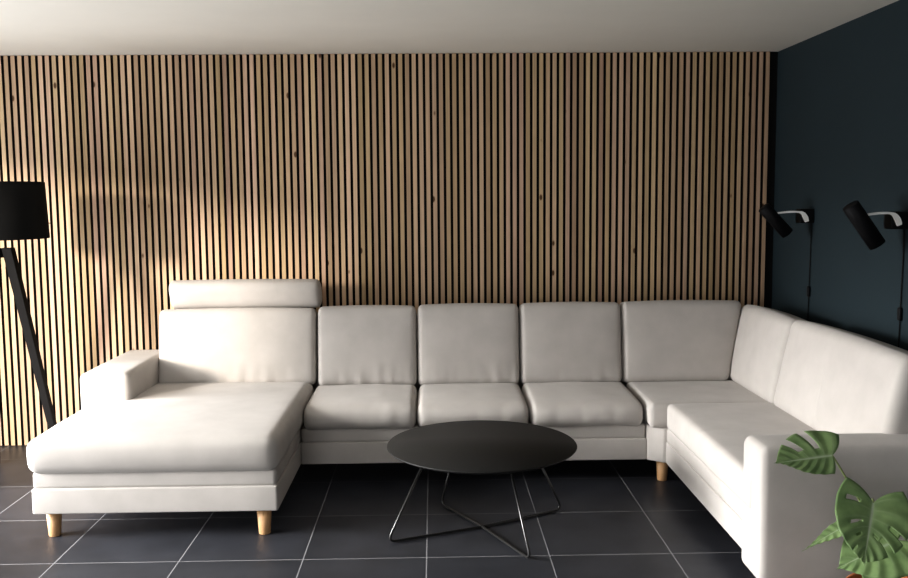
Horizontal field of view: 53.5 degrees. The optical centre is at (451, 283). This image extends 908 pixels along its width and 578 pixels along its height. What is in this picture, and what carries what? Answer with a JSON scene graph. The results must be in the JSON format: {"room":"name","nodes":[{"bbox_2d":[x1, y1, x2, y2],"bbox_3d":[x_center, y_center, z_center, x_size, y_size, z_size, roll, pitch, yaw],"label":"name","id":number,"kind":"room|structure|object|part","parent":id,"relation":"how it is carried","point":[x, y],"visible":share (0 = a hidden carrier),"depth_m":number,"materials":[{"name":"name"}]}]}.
{"room":"living room","nodes":[
{"label":"living room","id":0,"kind":"room"},
{"bbox_2d":[0,445,755,577],"bbox_3d":[-0.772,1.542,1.360,6.378,0.120,9.650,-1,5,-1],"label":"floor","id":1,"kind":"structure","parent":0,"point":[614,518],"depth_m":4.33,"materials":[{"name":"tile"}]},
{"bbox_2d":[0,181,56,428],"bbox_3d":[-2.572,0.277,5.193,0.628,1.708,0.577,-1,5,-1],"label":"floor lamp","id":2,"kind":"object","parent":1,"relation":"on","point":[23,204],"visible":0.93,"depth_m":5.12,"materials":[{"name":"black metal"}]},
{"bbox_3d":[-2.607,-0.413,5.131,0.570,0.322,0.570,-1,5,-1],"label":"lamp shade","id":3,"kind":"part","parent":2,"relation":"part of","materials":[{"name":"black fabric"}]},
{"bbox_2d":[26,279,907,577],"bbox_3d":[0.011,0.606,4.651,4.105,1.112,2.335,-1,5,-1],"label":"sectional sofa","id":4,"kind":"object","parent":1,"relation":"on","point":[246,385],"visible":0.96,"depth_m":4.98,"materials":[{"name":"beige fabric"}]},
{"bbox_3d":[-1.907,1.145,4.324,0.073,0.131,0.073,-1,5,-1],"label":"leg","id":5,"kind":"part","parent":4,"relation":"part of","materials":[{"name":"brown wood"}]},
{"bbox_3d":[-1.915,0.692,5.363,0.280,0.479,0.815,-1,5,-1],"label":"armrest","id":6,"kind":"part","parent":4,"relation":"part of","materials":[{"name":"beige fabric"}]},
{"bbox_2d":[26,382,313,473],"bbox_3d":[-1.417,0.740,4.855,1.188,0.192,1.356,-1,5,-1],"label":"cushion","id":7,"kind":"object","parent":4,"relation":"on","point":[159,427],"depth_m":4.33,"materials":[{"name":"beige fabric"}]},
{"bbox_2d":[159,307,317,384],"bbox_3d":[-1.308,0.391,5.542,0.954,0.485,0.242,-1,5,-1],"label":"cushion","id":8,"kind":"object","parent":4,"relation":"on","point":[198,345],"depth_m":5.45,"materials":[{"name":"beige fabric"}]},
{"bbox_3d":[-0.900,1.136,4.330,0.073,0.131,0.073,-1,5,-1],"label":"leg","id":9,"kind":"part","parent":4,"relation":"part of","materials":[{"name":"brown wood"}]},
{"bbox_2d":[303,384,417,429],"bbox_3d":[-0.517,0.714,5.241,0.630,0.161,0.599,-1,5,-1],"label":"seat cushion","id":10,"kind":"object","parent":4,"relation":"on","point":[331,406],"depth_m":4.99,"materials":[{"name":"beige fabric"}]},
{"bbox_2d":[318,305,416,384],"bbox_3d":[-0.520,0.385,5.560,0.604,0.504,0.243,-1,5,-1],"label":"cushion","id":11,"kind":"object","parent":4,"relation":"on","point":[358,344],"depth_m":5.47,"materials":[{"name":"beige fabric"}]},
{"bbox_2d":[417,303,518,384],"bbox_3d":[0.100,0.376,5.573,0.623,0.509,0.243,-1,5,-1],"label":"cushion","id":12,"kind":"object","parent":4,"relation":"on","point":[458,343],"depth_m":5.48,"materials":[{"name":"beige fabric"}]},
{"bbox_2d":[417,383,528,425],"bbox_3d":[0.112,0.708,5.253,0.628,0.160,0.600,-1,5,-1],"label":"seat cushion","id":13,"kind":"object","parent":4,"relation":"on","point":[436,402],"depth_m":5.02,"materials":[{"name":"beige fabric"}]},
{"bbox_3d":[0.134,0.529,5.729,3.795,0.660,0.180,-1,5,-1],"label":"frame","id":14,"kind":"part","parent":4,"relation":"part of","materials":[{"name":"beige fabric"}]},
{"bbox_2d":[518,302,621,383],"bbox_3d":[0.729,0.369,5.586,0.623,0.511,0.242,-1,5,-1],"label":"cushion","id":15,"kind":"object","parent":4,"relation":"on","point":[559,342],"depth_m":5.49,"materials":[{"name":"beige fabric"}]},
{"bbox_2d":[521,381,642,426],"bbox_3d":[0.746,0.701,5.266,0.640,0.162,0.600,-1,5,-1],"label":"seat cushion","id":16,"kind":"object","parent":4,"relation":"on","point":[547,403],"depth_m":5.02,"materials":[{"name":"beige fabric"}]},
{"bbox_3d":[1.187,1.047,5.092,0.073,0.131,0.073,-1,5,-1],"label":"leg","id":17,"kind":"part","parent":4,"relation":"part of","materials":[{"name":"brown wood"}]},
{"bbox_2d":[619,300,740,382],"bbox_3d":[1.418,0.360,5.600,0.748,0.514,0.242,-1,5,-1],"label":"cushion","id":18,"kind":"object","parent":4,"relation":"on","point":[661,341],"depth_m":5.51,"materials":[{"name":"beige fabric"}]},
{"bbox_2d":[626,380,766,427],"bbox_3d":[1.439,0.694,5.257,0.728,0.143,0.645,-1,5,-1],"label":"cushion","id":19,"kind":"object","parent":4,"relation":"on","point":[654,396],"depth_m":5.14,"materials":[{"name":"beige fabric"}]},
{"bbox_2d":[667,402,816,508],"bbox_3d":[1.504,0.783,4.281,0.638,0.157,1.312,-1,5,-1],"label":"seat cushion","id":20,"kind":"object","parent":4,"relation":"on","point":[713,435],"depth_m":4.37,"materials":[{"name":"beige fabric"}]},
{"bbox_2d":[728,304,806,403],"bbox_3d":[1.842,0.404,5.240,0.268,0.503,0.782,-1,5,-1],"label":"cushion","id":21,"kind":"object","parent":4,"relation":"on","point":[758,336],"depth_m":5.16,"materials":[{"name":"beige fabric"}]},
{"bbox_3d":[1.646,0.903,3.651,0.882,0.560,0.220,-1,5,-1],"label":"armrest","id":22,"kind":"part","parent":4,"relation":"part of","materials":[{"name":"beige fabric"}]},
{"bbox_2d":[774,320,907,433],"bbox_3d":[1.863,0.491,4.265,0.270,0.512,1.171,-1,5,-1],"label":"cushion","id":23,"kind":"object","parent":4,"relation":"on","point":[827,378],"depth_m":4.13,"materials":[{"name":"beige fabric"}]},
{"bbox_2d":[387,420,576,557],"bbox_3d":[0.145,0.979,4.355,0.911,0.418,0.911,-1,5,-1],"label":"coffee table","id":24,"kind":"object","parent":1,"relation":"on","point":[476,447],"visible":1,"depth_m":4.27,"materials":[{"name":"black metal"}]},
{"bbox_2d":[776,430,907,577],"bbox_3d":[1.453,0.918,3.116,0.680,0.755,0.326,-1,5,-1],"label":"monstera plant","id":25,"kind":"object","parent":1,"relation":"on","point":[871,546],"visible":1,"depth_m":3.09,"materials":[{"name":"green plant"}]},
{"bbox_3d":[1.437,0.844,3.176,0.208,0.493,0.064,1,6,14],"label":"stem","id":26,"kind":"part","parent":25,"relation":"part of","materials":[{"name":"green plant"}]},
{"bbox_3d":[1.530,1.177,3.157,0.296,0.229,0.296,-1,5,-1],"label":"plant pot","id":27,"kind":"part","parent":25,"relation":"part of","materials":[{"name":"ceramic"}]},
{"bbox_2d":[0,52,777,445],"bbox_3d":[-0.881,-0.214,5.939,6.378,2.516,0.200,-1,5,-1],"label":"wall","id":28,"kind":"structure","parent":0,"point":[413,179],"depth_m":5.82,"materials":[{"name":"brown wood"}]},
{"bbox_2d":[0,0,898,55],"bbox_3d":[-0.795,-1.097,1.111,6.378,0.150,9.650,-1,5,-1],"label":"ceiling","id":29,"kind":"structure","parent":0,"point":[27,27],"depth_m":4.81,"materials":[{"name":"white paint"}]},
{"bbox_2d":[771,0,907,350],"bbox_3d":[2.305,0.198,1.298,0.200,2.516,9.650,-1,5,-1],"label":"wall","id":30,"kind":"structure","parent":0,"point":[842,107],"depth_m":4.86,"materials":[{"name":"paint"}]},
{"bbox_2d":[759,203,813,320],"bbox_3d":[1.963,-0.006,5.323,0.326,0.930,0.090,-1,5,-6],"label":"wall lamp","id":31,"kind":"object","parent":30,"relation":"attached to","point":[767,211],"visible":0.98,"depth_m":5.26,"materials":[{"name":"black metal"}]},
{"bbox_3d":[1.896,-0.367,5.279,0.196,0.204,0.074,-1,5,-1],"label":"lamp shade","id":32,"kind":"part","parent":31,"relation":"part of","materials":[{"name":"black metal"}]},
{"bbox_3d":[1.990,-0.388,5.261,0.184,0.067,0.010,-1,5,-1],"label":"bracket arm","id":33,"kind":"part","parent":31,"relation":"part of","materials":[{"name":"white paint"}]},
{"bbox_2d":[806,286,810,296],"bbox_3d":[2.112,0.049,5.343,0.019,0.065,0.026,-1,5,-1],"label":"switch","id":34,"kind":"object","parent":31,"relation":"attached to","point":[808,287],"depth_m":5.33,"materials":[{"name":"black plastic"}]},
{"bbox_3d":[2.115,0.048,5.343,0.010,0.816,0.026,-1,5,-1],"label":"cord","id":35,"kind":"part","parent":31,"relation":"part of","materials":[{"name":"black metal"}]},
{"bbox_2d":[843,200,907,346],"bbox_3d":[1.994,0.083,4.275,0.309,0.949,0.093,-1,5,-7],"label":"wall lamp","id":36,"kind":"object","parent":30,"relation":"attached to","point":[861,221],"visible":0.98,"depth_m":4.21,"materials":[{"name":"black metal"}]},
{"bbox_3d":[1.935,-0.272,4.234,0.198,0.232,0.080,-1,5,-1],"label":"lamp shade","id":37,"kind":"part","parent":36,"relation":"part of","materials":[{"name":"black metal"}]},
{"bbox_3d":[2.023,-0.300,4.215,0.162,0.067,0.010,-1,5,-1],"label":"bracket arm","id":38,"kind":"part","parent":36,"relation":"part of","materials":[{"name":"white paint"}]},
{"bbox_2d":[897,307,901,320],"bbox_3d":[2.134,0.147,4.298,0.019,0.065,0.026,-1,5,-1],"label":"switch","id":39,"kind":"object","parent":36,"relation":"attached to","point":[899,310],"depth_m":4.29,"materials":[{"name":"black plastic"}]},
{"bbox_3d":[2.137,0.147,4.298,0.010,0.816,0.026,-1,5,-1],"label":"cord","id":40,"kind":"part","parent":36,"relation":"part of","materials":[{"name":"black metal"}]}
]}

